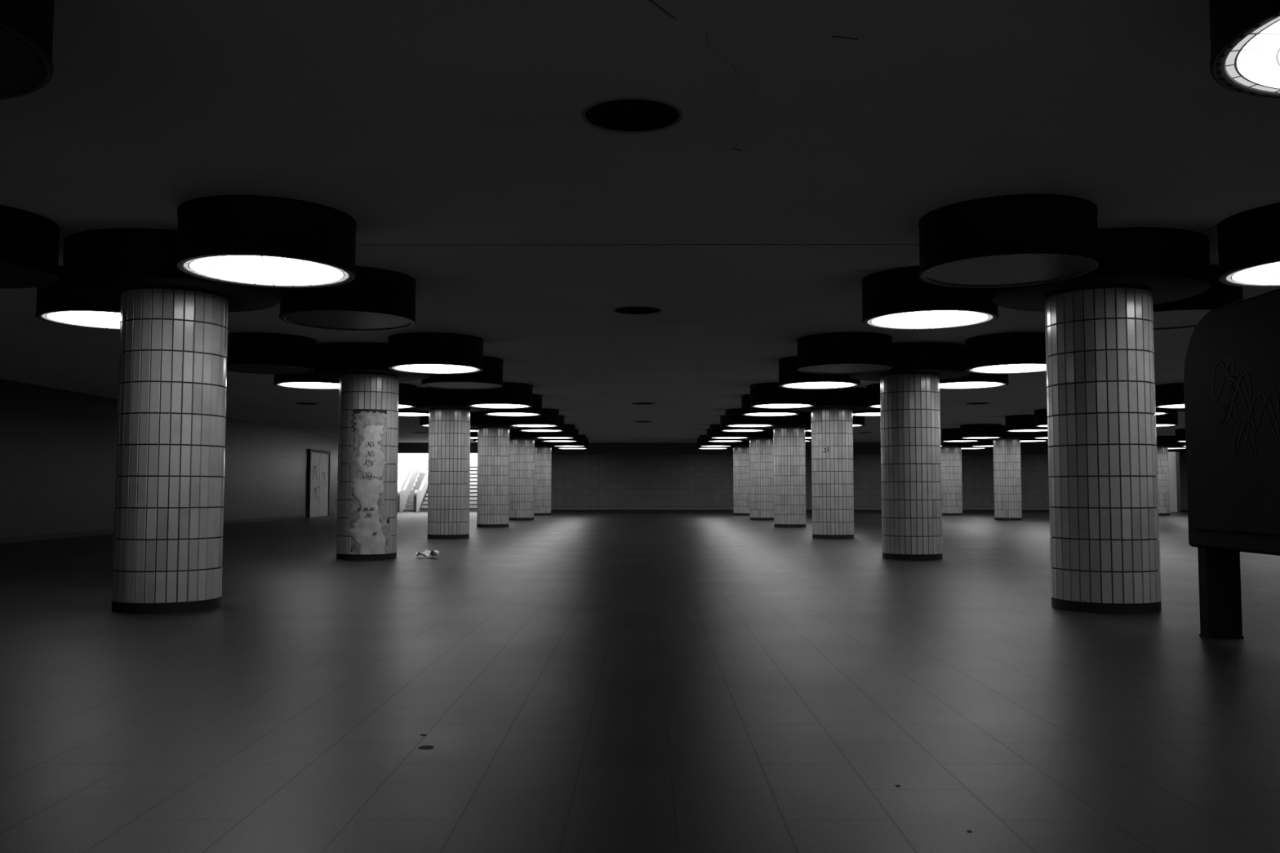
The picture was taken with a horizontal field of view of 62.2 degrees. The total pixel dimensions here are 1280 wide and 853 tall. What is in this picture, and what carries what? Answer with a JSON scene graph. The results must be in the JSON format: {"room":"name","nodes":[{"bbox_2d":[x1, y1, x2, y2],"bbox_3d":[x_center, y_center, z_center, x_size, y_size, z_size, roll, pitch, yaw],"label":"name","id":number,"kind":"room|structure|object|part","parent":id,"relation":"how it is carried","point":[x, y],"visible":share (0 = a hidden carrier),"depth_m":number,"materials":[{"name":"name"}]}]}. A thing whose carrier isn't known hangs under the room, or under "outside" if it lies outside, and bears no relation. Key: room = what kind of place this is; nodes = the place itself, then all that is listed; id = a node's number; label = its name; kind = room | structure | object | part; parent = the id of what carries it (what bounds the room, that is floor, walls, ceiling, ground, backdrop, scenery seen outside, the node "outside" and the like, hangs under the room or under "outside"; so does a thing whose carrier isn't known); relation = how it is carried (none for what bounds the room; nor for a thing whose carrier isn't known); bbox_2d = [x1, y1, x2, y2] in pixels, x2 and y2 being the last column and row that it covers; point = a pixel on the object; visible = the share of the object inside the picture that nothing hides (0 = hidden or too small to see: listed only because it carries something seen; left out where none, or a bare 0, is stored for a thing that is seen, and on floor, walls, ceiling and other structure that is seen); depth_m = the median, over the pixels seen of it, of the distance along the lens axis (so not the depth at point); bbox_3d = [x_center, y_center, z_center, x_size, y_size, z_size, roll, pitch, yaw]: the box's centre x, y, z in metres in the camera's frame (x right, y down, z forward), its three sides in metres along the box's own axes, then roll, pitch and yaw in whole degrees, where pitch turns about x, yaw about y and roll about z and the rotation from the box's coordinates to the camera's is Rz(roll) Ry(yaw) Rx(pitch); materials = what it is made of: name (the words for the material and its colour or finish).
{"room":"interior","nodes":[
{"label":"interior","id":0,"kind":"room"},
{"bbox_2d":[0,378,338,537],"bbox_3d":[-11.323,0.694,20.038,0.300,2.875,48.000,0,-3,0],"label":"wall","id":1,"kind":"structure","parent":0,"point":[58,446],"depth_m":21.36,"materials":[{"name":"paint"}]},
{"bbox_2d":[0,512,337,543],"bbox_3d":[-11.163,2.078,19.945,0.020,0.100,47.980,0,-3,0],"label":"baseboard","id":2,"kind":"structure","parent":1,"relation":"attached to","point":[60,535],"depth_m":21.30,"materials":[{"name":"black"}]},
{"bbox_2d":[306,448,330,517],"bbox_3d":[-11.074,1.965,36.641,0.070,2.300,2.300,0,-3,0],"label":"frame","id":3,"kind":"object","parent":1,"relation":"attached to","point":[310,451],"visible":0.88,"depth_m":35.58,"materials":[{"name":"black metal"}]},
{"bbox_2d":[310,452,328,517],"bbox_3d":[-11.059,2.010,36.638,0.100,2.190,2.100,0,-3,0],"label":"door","id":4,"kind":"structure","parent":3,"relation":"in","point":[319,506],"depth_m":36.65,"materials":[{"name":"paint"}]},
{"bbox_2d":[312,465,325,499],"bbox_3d":[-11.059,1.935,36.592,0.001,1.175,1.529,0,-3,0],"label":"graffiti","id":5,"kind":"object","parent":4,"relation":"attached to","point":[313,465],"visible":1,"depth_m":36.26,"materials":[{"name":"black paint"}]},
{"bbox_2d":[396,453,422,504],"bbox_3d":[-10.443,1.253,47.450,0.150,5.000,6.200,0,-3,0],"label":"wall","id":6,"kind":"structure","parent":0,"point":[406,461],"depth_m":46.89,"materials":[{"name":"white paint"}]},
{"bbox_2d":[422,453,477,472],"bbox_3d":[-8.255,1.440,50.611,4.500,5.000,0.150,0,-3,0],"label":"wall","id":7,"kind":"structure","parent":0,"point":[473,456],"depth_m":50.53,"materials":[{"name":"white paint"}]},
{"bbox_2d":[470,428,477,431],"bbox_3d":[-4.778,-0.078,28.002,1.204,0.393,1.204,0,-3,0],"label":"ceiling lamp","id":8,"kind":"object","parent":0,"point":[471,429],"depth_m":27.83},
{"bbox_2d":[0,511,1279,852],"bbox_3d":[7.944,2.481,24.215,38.800,0.200,57.300,0,-3,0],"label":"floor","id":9,"kind":"structure","parent":0,"point":[577,682],"depth_m":4.70,"materials":[{"name":"grey concrete"}]},
{"bbox_2d":[62,227,280,613],"bbox_3d":[-3.777,0.014,8.569,1.620,2.875,1.620,0,-3,-5],"label":"tiled column","id":10,"kind":"structure","parent":9,"relation":"on","point":[167,557],"depth_m":8.21,"materials":[{"name":"tile"}]},
{"bbox_2d":[308,342,428,559],"bbox_3d":[-3.754,0.375,14.658,1.620,2.875,1.620,0,-3,0],"label":"tiled column","id":11,"kind":"structure","parent":9,"relation":"on","point":[369,390],"depth_m":14.29,"materials":[{"name":"tile"}]},
{"bbox_2d":[396,455,428,511],"bbox_3d":[-9.761,2.451,46.534,0.820,2.500,4.120,0,-3,0],"label":"escalator","id":12,"kind":"object","parent":9,"relation":"on","point":[415,501],"visible":0.8,"depth_m":45.88,"materials":[{"name":"grey metal"}]},
{"bbox_2d":[415,550,439,556],"bbox_3d":[-2.943,1.759,14.683,0.323,0.102,0.240,0,-3,0],"label":"crumpled paper","id":13,"kind":"object","parent":9,"relation":"on","point":[426,553],"visible":1,"depth_m":14.63,"materials":[{"name":"white paper"}]},
{"bbox_2d":[420,466,477,511],"bbox_3d":[-7.729,2.741,47.044,3.080,1.980,4.412,0,-3,0],"label":"staircase","id":14,"kind":"structure","parent":9,"relation":"on","point":[473,470],"depth_m":46.03,"materials":[{"name":"concrete"}]},
{"bbox_2d":[408,386,491,538],"bbox_3d":[-3.730,0.736,20.747,1.620,2.875,1.620,2,-4,-27],"label":"tiled column","id":15,"kind":"structure","parent":9,"relation":"on","point":[449,411],"depth_m":20.39,"materials":[{"name":"tile"}]},
{"bbox_2d":[470,411,525,527],"bbox_3d":[-3.707,1.096,26.837,1.620,2.875,1.620,0,-3,6],"label":"tiled column","id":16,"kind":"structure","parent":9,"relation":"on","point":[493,432],"depth_m":26.48,"materials":[{"name":"tile"}]},
{"bbox_2d":[508,428,542,519],"bbox_3d":[-3.683,1.457,32.926,1.620,2.875,1.620,-3,-4,40],"label":"tiled column","id":17,"kind":"structure","parent":9,"relation":"on","point":[522,444],"depth_m":32.57,"materials":[{"name":"tile"}]},
{"bbox_2d":[533,440,561,515],"bbox_3d":[-3.660,1.817,39.015,1.620,2.875,1.620,1,-4,-16],"label":"tiled column","id":18,"kind":"structure","parent":9,"relation":"on","point":[543,450],"depth_m":38.65,"materials":[{"name":"tile"}]},
{"bbox_2d":[418,733,972,831],"bbox_3d":[0.035,1.153,3.515,1.773,0.001,1.169,0,-3,0],"label":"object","id":19,"kind":"structure","parent":9,"relation":"on","point":[424,746],"depth_m":3.89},
{"bbox_2d":[723,440,750,515],"bbox_3d":[3.825,1.816,38.986,1.620,2.875,1.620,1,-3,-12],"label":"tiled column","id":20,"kind":"structure","parent":9,"relation":"on","point":[741,502],"depth_m":38.62,"materials":[{"name":"tile"}]},
{"bbox_2d":[742,428,773,519],"bbox_3d":[3.802,1.455,32.897,1.620,2.875,1.620,-3,-5,44],"label":"tiled column","id":21,"kind":"structure","parent":9,"relation":"on","point":[761,443],"depth_m":32.54,"materials":[{"name":"tile"}]},
{"bbox_2d":[757,411,811,527],"bbox_3d":[3.778,1.095,26.808,1.620,2.875,1.620,-1,-3,10],"label":"tiled column","id":22,"kind":"structure","parent":9,"relation":"on","point":[788,432],"depth_m":26.46,"materials":[{"name":"tile"}]},
{"bbox_2d":[790,386,873,538],"bbox_3d":[3.755,0.734,20.719,1.620,2.875,1.620,1,-4,-23],"label":"tiled column","id":23,"kind":"structure","parent":9,"relation":"on","point":[832,417],"depth_m":20.36,"materials":[{"name":"tile"}]},
{"bbox_2d":[849,342,970,560],"bbox_3d":[3.731,0.373,14.629,1.620,2.875,1.620,-2,-4,33],"label":"tiled column","id":24,"kind":"structure","parent":9,"relation":"on","point":[910,395],"depth_m":14.27,"materials":[{"name":"tile"}]},
{"bbox_2d":[940,441,970,515],"bbox_3d":[11.400,1.814,38.957,1.620,2.875,1.620,1,-3,-12],"label":"tiled column","id":25,"kind":"structure","parent":9,"relation":"on","point":[951,482],"depth_m":38.60,"materials":[{"name":"tile"}]},
{"bbox_2d":[982,425,1032,520],"bbox_3d":[11.377,1.454,32.868,1.620,2.875,1.620,-3,-5,44],"label":"tiled column","id":26,"kind":"structure","parent":9,"relation":"on","point":[1006,449],"depth_m":32.52,"materials":[{"name":"tile"}]},
{"bbox_2d":[991,226,1210,613],"bbox_3d":[3.708,0.013,8.540,1.620,2.875,1.620,0,-3,-1],"label":"tiled column","id":27,"kind":"structure","parent":9,"relation":"on","point":[1104,543],"depth_m":8.19,"materials":[{"name":"tile"}]},
{"bbox_2d":[1155,435,1180,515],"bbox_3d":[18.950,1.812,38.928,1.620,2.875,1.620,1,-3,-12],"label":"tiled column","id":28,"kind":"structure","parent":9,"relation":"on","point":[1163,442],"depth_m":38.53,"materials":[{"name":"tile"}]},
{"bbox_2d":[1183,288,1279,638],"bbox_3d":[3.721,0.257,5.941,0.291,2.080,2.120,0,-3,0],"label":"display stand","id":29,"kind":"object","parent":9,"relation":"on","point":[1232,370],"visible":1,"depth_m":6.47,"materials":[{"name":"black metal"}]},
{"bbox_3d":[3.719,1.049,6.806,0.225,0.600,0.110,0,-3,0],"label":"post","id":30,"kind":"part","parent":29,"relation":"part of","materials":[{"name":"black metal"}]},
{"bbox_3d":[3.586,-0.032,5.969,0.014,1.280,1.900,0,-3,0],"label":"frame","id":31,"kind":"part","parent":29,"relation":"part of","materials":[{"name":"black metal"}]},
{"bbox_2d":[0,0,1279,442],"bbox_3d":[7.927,-0.871,20.056,38.800,0.250,48.600,0,-3,0],"label":"ceiling","id":32,"kind":"structure","parent":0,"point":[464,159],"depth_m":6.17,"materials":[{"name":"paint"}]},
{"bbox_2d":[0,0,53,99],"bbox_3d":[-2.691,-1.521,3.637,1.204,0.393,1.204,0,-3,0],"label":"ceiling lamp","id":33,"kind":"object","parent":32,"relation":"attached to","point":[26,26],"depth_m":3.77,"materials":[{"name":"black metal"}]},
{"bbox_2d":[0,204,59,288],"bbox_3d":[-4.821,-1.289,7.558,1.204,0.393,1.204,0,-3,0],"label":"ceiling lamp","id":34,"kind":"object","parent":32,"relation":"attached to","point":[29,241],"depth_m":7.44,"materials":[{"name":"black metal"}]},
{"bbox_2d":[35,265,120,330],"bbox_3d":[-4.848,-1.160,9.734,1.204,0.393,1.204,0,-3,0],"label":"ceiling lamp","id":35,"kind":"object","parent":32,"relation":"attached to","point":[55,304],"depth_m":9.25,"materials":[{"name":"black metal"}]},
{"bbox_2d":[175,195,356,288],"bbox_3d":[-2.641,-1.289,7.550,1.204,0.393,1.204,0,-3,0],"label":"ceiling lamp","id":36,"kind":"object","parent":32,"relation":"attached to","point":[245,240],"depth_m":7.11,"materials":[{"name":"black metal"}]},
{"bbox_2d":[226,332,315,374],"bbox_3d":[-4.798,-0.928,13.647,1.204,0.393,1.204,0,-3,0],"label":"ceiling lamp","id":37,"kind":"object","parent":32,"relation":"attached to","point":[254,353],"depth_m":13.17,"materials":[{"name":"black metal"}]},
{"bbox_2d":[273,373,339,389],"bbox_3d":[-4.824,-0.799,15.824,1.204,0.393,1.204,0,-3,0],"label":"ceiling lamp","id":38,"kind":"object","parent":32,"relation":"attached to","point":[304,381],"depth_m":15.41,"materials":[{"name":"white plastic"}]},
{"bbox_2d":[294,402,318,404],"bbox_3d":[-7.508,-0.514,23.901,0.524,0.008,0.524,0,-3,0],"label":"ceiling vent","id":39,"kind":"object","parent":32,"relation":"in","point":[301,403],"depth_m":23.91,"materials":[{"name":"black metal"}]},
{"bbox_2d":[279,266,416,330],"bbox_3d":[-2.668,-1.160,9.726,1.204,0.393,1.204,0,-3,0],"label":"ceiling lamp","id":40,"kind":"object","parent":32,"relation":"attached to","point":[377,299],"depth_m":9.32,"materials":[{"name":"black metal"}]},
{"bbox_2d":[398,382,416,408],"bbox_3d":[-4.774,-0.567,19.737,1.204,0.393,1.204,0,-3,0],"label":"ceiling lamp","id":41,"kind":"object","parent":32,"relation":"attached to","point":[407,393],"depth_m":19.47,"materials":[{"name":"black metal"}]},
{"bbox_2d":[398,408,428,416],"bbox_3d":[-4.801,-0.438,21.913,1.204,0.393,1.204,0,-3,0],"label":"ceiling lamp","id":42,"kind":"object","parent":32,"relation":"attached to","point":[402,412],"depth_m":21.57,"materials":[{"name":"white plastic"}]},
{"bbox_2d":[419,416,429,426],"bbox_3d":[-4.751,-0.207,25.826,1.204,0.393,1.204,0,-3,0],"label":"ceiling lamp","id":43,"kind":"object","parent":32,"relation":"attached to","point":[424,420],"depth_m":25.41,"materials":[{"name":"black metal"}]},
{"bbox_2d":[387,332,483,374],"bbox_3d":[-2.618,-0.928,13.639,1.204,0.393,1.204,0,-3,0],"label":"ceiling lamp","id":44,"kind":"object","parent":32,"relation":"attached to","point":[419,353],"depth_m":13.16,"materials":[{"name":"black metal"}]},
{"bbox_2d":[421,355,502,389],"bbox_3d":[-2.644,-0.800,15.815,1.204,0.393,1.204,0,-3,0],"label":"ceiling lamp","id":45,"kind":"object","parent":32,"relation":"attached to","point":[491,375],"depth_m":15.47,"materials":[{"name":"black metal"}]},
{"bbox_2d":[470,431,478,439],"bbox_3d":[-4.727,0.154,31.915,1.204,0.393,1.204,0,-3,0],"label":"ceiling lamp","id":46,"kind":"object","parent":32,"relation":"attached to","point":[473,435],"depth_m":31.35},
{"bbox_2d":[467,382,533,408],"bbox_3d":[-2.594,-0.568,19.728,1.204,0.393,1.204,0,-3,0],"label":"ceiling lamp","id":47,"kind":"object","parent":32,"relation":"attached to","point":[512,395],"depth_m":19.26,"materials":[{"name":"black metal"}]},
{"bbox_2d":[483,394,542,416],"bbox_3d":[-2.621,-0.439,21.905,1.204,0.393,1.204,0,-3,0],"label":"ceiling lamp","id":48,"kind":"object","parent":32,"relation":"attached to","point":[536,410],"depth_m":21.61,"materials":[{"name":"white plastic"}]},
{"bbox_2d":[509,408,559,427],"bbox_3d":[-2.571,-0.207,25.817,1.204,0.393,1.204,0,-3,0],"label":"ceiling lamp","id":49,"kind":"object","parent":32,"relation":"attached to","point":[549,417],"depth_m":25.37,"materials":[{"name":"black metal"}]},
{"bbox_2d":[518,415,564,431],"bbox_3d":[-2.598,-0.078,27.994,1.204,0.393,1.204,0,-3,0],"label":"ceiling lamp","id":50,"kind":"object","parent":32,"relation":"attached to","point":[561,428],"depth_m":27.71,"materials":[{"name":"black metal"}]},
{"bbox_2d":[535,423,575,439],"bbox_3d":[-2.547,0.154,31.907,1.204,0.393,1.204,0,-3,0],"label":"ceiling lamp","id":51,"kind":"object","parent":32,"relation":"attached to","point":[569,432],"depth_m":31.47,"materials":[{"name":"black metal"}]},
{"bbox_2d":[541,428,578,442],"bbox_3d":[-2.574,0.282,34.083,1.204,0.393,1.204,0,-3,0],"label":"ceiling lamp","id":52,"kind":"object","parent":32,"relation":"attached to","point":[576,439],"depth_m":33.87,"materials":[{"name":"black metal"}]},
{"bbox_2d":[552,435,586,447],"bbox_3d":[-2.524,0.514,37.996,1.204,0.393,1.204,0,-3,0],"label":"ceiling lamp","id":53,"kind":"object","parent":32,"relation":"attached to","point":[582,438],"depth_m":37.59,"materials":[{"name":"black metal"}]},
{"bbox_2d":[556,438,588,448],"bbox_3d":[-2.551,0.643,40.172,1.204,0.393,1.204,0,-3,0],"label":"ceiling lamp","id":54,"kind":"object","parent":32,"relation":"attached to","point":[587,439],"depth_m":39.98,"materials":[{"name":"black metal"}]},
{"bbox_2d":[582,96,683,133],"bbox_3d":[-0.039,-1.605,5.485,0.524,0.008,0.524,0,-3,0],"label":"ceiling vent","id":55,"kind":"object","parent":32,"relation":"in","point":[628,114],"depth_m":5.47,"materials":[{"name":"black metal"}]},
{"bbox_2d":[613,306,662,315],"bbox_3d":[-0.026,-1.252,11.444,0.524,0.008,0.524,0,-3,0],"label":"ceiling vent","id":56,"kind":"object","parent":32,"relation":"in","point":[637,310],"depth_m":11.46,"materials":[{"name":"black metal"}]},
{"bbox_2d":[631,402,654,404],"bbox_3d":[0.072,-0.515,23.872,0.524,0.008,0.524,0,-3,0],"label":"ceiling vent","id":57,"kind":"object","parent":32,"relation":"in","point":[637,403],"depth_m":23.91,"materials":[{"name":"black metal"}]},
{"bbox_2d":[697,437,728,448],"bbox_3d":[2.759,0.642,40.152,1.204,0.393,1.204,0,-3,0],"label":"ceiling lamp","id":58,"kind":"object","parent":32,"relation":"attached to","point":[698,439],"depth_m":39.94,"materials":[{"name":"black metal"}]},
{"bbox_2d":[698,434,733,447],"bbox_3d":[2.716,0.513,37.976,1.204,0.393,1.204,0,-3,0],"label":"ceiling lamp","id":59,"kind":"object","parent":32,"relation":"attached to","point":[703,438],"depth_m":37.57,"materials":[{"name":"black metal"}]},
{"bbox_2d":[706,428,743,442],"bbox_3d":[2.736,0.281,34.063,1.204,0.393,1.204,0,-3,0],"label":"ceiling lamp","id":60,"kind":"object","parent":32,"relation":"attached to","point":[708,439],"depth_m":33.84,"materials":[{"name":"black metal"}]},
{"bbox_2d":[709,423,749,439],"bbox_3d":[2.692,0.152,31.887,1.204,0.393,1.204,0,-3,0],"label":"ceiling lamp","id":61,"kind":"object","parent":32,"relation":"attached to","point":[715,433],"depth_m":31.45,"materials":[{"name":"black metal"}]},
{"bbox_2d":[720,415,765,431],"bbox_3d":[2.712,-0.079,27.973,1.204,0.393,1.204,0,-3,0],"label":"ceiling lamp","id":62,"kind":"object","parent":32,"relation":"attached to","point":[722,428],"depth_m":27.69,"materials":[{"name":"black metal"}]},
{"bbox_2d":[724,408,774,427],"bbox_3d":[2.669,-0.208,25.797,1.204,0.393,1.204,0,-3,0],"label":"ceiling lamp","id":63,"kind":"object","parent":32,"relation":"attached to","point":[733,417],"depth_m":25.35,"materials":[{"name":"black metal"}]},
{"bbox_2d":[741,394,799,416],"bbox_3d":[2.689,-0.440,21.884,1.204,0.393,1.204,0,-3,0],"label":"ceiling lamp","id":64,"kind":"object","parent":32,"relation":"attached to","point":[746,410],"depth_m":21.59,"materials":[{"name":"white plastic"}]},
{"bbox_2d":[750,382,815,408],"bbox_3d":[2.646,-0.569,19.708,1.204,0.393,1.204,0,-3,0],"label":"ceiling lamp","id":65,"kind":"object","parent":32,"relation":"attached to","point":[762,395],"depth_m":19.24,"materials":[{"name":"black metal"}]},
{"bbox_2d":[804,431,811,439],"bbox_3d":[4.872,0.152,31.878,1.204,0.393,1.204,0,-3,0],"label":"ceiling lamp","id":66,"kind":"object","parent":32,"relation":"attached to","point":[808,434],"depth_m":31.29,"materials":[{"name":"black metal"}]},
{"bbox_2d":[777,355,860,389],"bbox_3d":[2.665,-0.801,15.795,1.204,0.393,1.204,0,-3,0],"label":"ceiling lamp","id":67,"kind":"object","parent":32,"relation":"attached to","point":[789,377],"depth_m":15.45,"materials":[{"name":"black metal"}]},
{"bbox_2d":[796,332,893,373],"bbox_3d":[2.622,-0.930,13.619,1.204,0.393,1.204,0,-3,0],"label":"ceiling lamp","id":68,"kind":"object","parent":32,"relation":"attached to","point":[833,353],"depth_m":13.15,"materials":[{"name":"black metal"}]},
{"bbox_2d":[852,416,864,426],"bbox_3d":[4.849,-0.209,25.789,1.204,0.393,1.204,0,-3,0],"label":"ceiling lamp","id":69,"kind":"object","parent":32,"relation":"attached to","point":[858,421],"depth_m":25.35,"materials":[{"name":"black metal"}]},
{"bbox_2d":[852,408,880,416],"bbox_3d":[4.869,-0.441,21.876,1.204,0.393,1.204,0,-3,0],"label":"ceiling lamp","id":70,"kind":"object","parent":32,"relation":"attached to","point":[875,411],"depth_m":21.58,"materials":[{"name":"white plastic"}]},
{"bbox_2d":[866,382,879,408],"bbox_3d":[4.826,-0.569,19.700,1.204,0.393,1.204,0,-3,0],"label":"ceiling lamp","id":71,"kind":"object","parent":32,"relation":"attached to","point":[873,390],"depth_m":19.47,"materials":[{"name":"black metal"}]},
{"bbox_2d":[861,265,998,330],"bbox_3d":[2.642,-1.161,9.706,1.204,0.393,1.204,0,-3,0],"label":"ceiling lamp","id":72,"kind":"object","parent":32,"relation":"attached to","point":[893,299],"depth_m":9.30,"materials":[{"name":"black metal"}]},
{"bbox_2d":[940,434,944,446],"bbox_3d":[10.256,0.511,37.947,1.204,0.393,1.204,0,-3,0],"label":"ceiling lamp","id":73,"kind":"object","parent":32,"relation":"attached to","point":[942,442],"depth_m":37.54,"materials":[{"name":"black metal"}]},
{"bbox_2d":[941,427,980,442],"bbox_3d":[10.276,0.280,34.034,1.204,0.393,1.204,0,-3,0],"label":"ceiling lamp","id":74,"kind":"object","parent":32,"relation":"attached to","point":[948,435],"depth_m":33.64,"materials":[{"name":"black metal"}]},
{"bbox_2d":[939,372,1008,389],"bbox_3d":[4.845,-0.801,15.786,1.204,0.393,1.204,0,-3,0],"label":"ceiling lamp","id":75,"kind":"object","parent":32,"relation":"attached to","point":[974,380],"depth_m":15.37,"materials":[{"name":"white plastic"}]},
{"bbox_2d":[961,446,986,448],"bbox_3d":[12.479,0.640,40.115,1.204,0.393,1.204,0,-3,0],"label":"ceiling lamp","id":76,"kind":"object","parent":32,"relation":"attached to","point":[968,447],"depth_m":39.63,"materials":[{"name":"white plastic"}]},
{"bbox_2d":[965,402,990,404],"bbox_3d":[7.591,-0.517,23.843,0.524,0.008,0.524,0,-3,0],"label":"ceiling vent","id":77,"kind":"object","parent":32,"relation":"in","point":[971,403],"depth_m":23.91,"materials":[{"name":"black metal"}]},
{"bbox_2d":[960,423,1002,439],"bbox_3d":[10.232,0.151,31.858,1.204,0.393,1.204,0,-3,0],"label":"ceiling lamp","id":78,"kind":"object","parent":32,"relation":"attached to","point":[974,431],"depth_m":31.37,"materials":[{"name":"black metal"}]},
{"bbox_2d":[970,439,993,447],"bbox_3d":[12.436,0.511,37.939,1.204,0.393,1.204,0,-3,0],"label":"ceiling lamp","id":79,"kind":"object","parent":32,"relation":"attached to","point":[982,443],"depth_m":37.47,"materials":[{"name":"black metal"}]},
{"bbox_2d":[964,332,1046,373],"bbox_3d":[4.802,-0.930,13.610,1.204,0.393,1.204,0,-3,0],"label":"ceiling lamp","id":80,"kind":"object","parent":32,"relation":"attached to","point":[1009,353],"depth_m":13.16,"materials":[{"name":"black metal"}]},
{"bbox_2d":[918,193,1099,287],"bbox_3d":[2.599,-1.290,7.530,1.204,0.393,1.204,0,-3,0],"label":"ceiling lamp","id":81,"kind":"object","parent":32,"relation":"attached to","point":[1015,240],"depth_m":7.09,"materials":[{"name":"black metal"}]},
{"bbox_2d":[1004,414,1047,431],"bbox_3d":[10.252,-0.081,27.944,1.204,0.393,1.204,0,-3,0],"label":"ceiling lamp","id":82,"kind":"object","parent":32,"relation":"attached to","point":[1016,423],"depth_m":27.53,"materials":[{"name":"black metal"}]},
{"bbox_2d":[1020,438,1048,442],"bbox_3d":[12.456,0.279,34.025,1.204,0.393,1.204,0,-3,0],"label":"ceiling lamp","id":83,"kind":"object","parent":32,"relation":"attached to","point":[1033,439],"depth_m":33.54,"materials":[{"name":"white"}]},
{"bbox_2d":[1032,431,1047,439],"bbox_3d":[12.412,0.150,31.849,1.204,0.393,1.204,0,-3,0],"label":"ceiling lamp","id":84,"kind":"object","parent":32,"relation":"attached to","point":[1037,435],"depth_m":31.62,"materials":[{"name":"black metal"}]},
{"bbox_2d":[1034,408,1048,426],"bbox_3d":[10.209,-0.210,25.768,1.204,0.393,1.204,0,-3,0],"label":"ceiling lamp","id":85,"kind":"object","parent":32,"relation":"attached to","point":[1041,417],"depth_m":25.57,"materials":[{"name":"black metal"}]},
{"bbox_2d":[1155,408,1169,415],"bbox_3d":[10.229,-0.442,21.855,1.204,0.393,1.204,0,-3,0],"label":"ceiling lamp","id":86,"kind":"object","parent":32,"relation":"attached to","point":[1159,411],"depth_m":21.35,"materials":[{"name":"black metal"}]},
{"bbox_2d":[1155,408,1178,426],"bbox_3d":[12.389,-0.210,25.760,1.204,0.393,1.204,0,-3,0],"label":"ceiling lamp","id":87,"kind":"object","parent":32,"relation":"attached to","point":[1171,419],"depth_m":25.20,"materials":[{"name":"black metal"}]},
{"bbox_2d":[1155,382,1184,408],"bbox_3d":[10.186,-0.571,19.679,1.204,0.393,1.204,0,-3,0],"label":"ceiling lamp","id":88,"kind":"object","parent":32,"relation":"attached to","point":[1167,396],"depth_m":19.41,"materials":[{"name":"black metal"}]},
{"bbox_2d":[1168,444,1186,448],"bbox_3d":[20.029,0.638,40.086,1.204,0.393,1.204,0,-3,0],"label":"ceiling lamp","id":89,"kind":"object","parent":32,"relation":"attached to","point":[1172,447],"depth_m":39.52,"materials":[{"name":"white plastic"}]},
{"bbox_2d":[1175,428,1185,442],"bbox_3d":[17.826,0.278,34.005,1.204,0.393,1.204,0,-3,0],"label":"ceiling lamp","id":90,"kind":"object","parent":32,"relation":"attached to","point":[1180,433],"depth_m":33.88,"materials":[{"name":"black metal"}]},
{"bbox_2d":[1152,264,1243,329],"bbox_3d":[4.822,-1.162,9.697,1.204,0.393,1.204,0,-3,0],"label":"ceiling lamp","id":91,"kind":"object","parent":32,"relation":"attached to","point":[1187,313],"depth_m":9.16,"materials":[{"name":"black metal"}]},
{"bbox_2d":[1208,0,1279,98],"bbox_3d":[2.619,-1.522,3.616,1.204,0.393,1.204,0,-3,0],"label":"ceiling lamp","id":92,"kind":"object","parent":32,"relation":"attached to","point":[1245,34],"depth_m":3.75,"materials":[{"name":"white plastic"}]},
{"bbox_2d":[1217,202,1279,287],"bbox_3d":[4.779,-1.291,7.521,1.204,0.393,1.204,0,-3,0],"label":"ceiling lamp","id":93,"kind":"object","parent":32,"relation":"attached to","point":[1249,240],"depth_m":7.40,"materials":[{"name":"black metal"}]},
{"bbox_2d":[397,442,1187,512],"bbox_3d":[8.020,2.117,44.071,38.800,2.875,0.300,0,-3,0],"label":"wall","id":94,"kind":"structure","parent":0,"point":[603,476],"depth_m":43.93,"materials":[{"name":"tile"}]},
{"bbox_2d":[551,510,1187,512],"bbox_3d":[8.019,3.493,43.830,38.800,0.100,0.020,0,-3,0],"label":"baseboard","id":95,"kind":"structure","parent":94,"relation":"attached to","point":[552,511],"depth_m":43.84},
{"bbox_2d":[804,428,811,431],"bbox_3d":[4.892,-0.080,27.965,1.204,0.393,1.204,0,-3,0],"label":"ceiling lamp","id":96,"kind":"object","parent":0,"point":[806,429],"depth_m":27.79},
{"bbox_2d":[533,0,1279,390],"bbox_3d":[-0.005,-1.218,12.042,17.994,0.001,17.125,0,-3,0],"label":"crack","id":97,"kind":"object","parent":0,"point":[655,4],"depth_m":8.37,"materials":[{"name":"black paint"}]},
{"bbox_2d":[1168,452,1177,511],"bbox_3d":[22.407,1.245,47.323,0.150,5.000,6.200,0,-3,0],"label":"wall","id":98,"kind":"structure","parent":0,"point":[1171,455],"depth_m":44.47,"materials":[{"name":"grey paint"}]},
{"bbox_2d":[1173,408,1184,411],"bbox_3d":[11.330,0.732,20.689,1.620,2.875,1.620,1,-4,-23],"label":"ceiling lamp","id":99,"kind":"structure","parent":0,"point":[1175,410],"depth_m":21.08,"materials":[{"name":"metal"}]},
{"bbox_2d":[1180,442,1186,446],"bbox_3d":[19.986,0.509,37.910,1.204,0.393,1.204,0,-3,0],"label":"ceiling lamp","id":100,"kind":"object","parent":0,"point":[1183,444],"depth_m":37.87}
]}

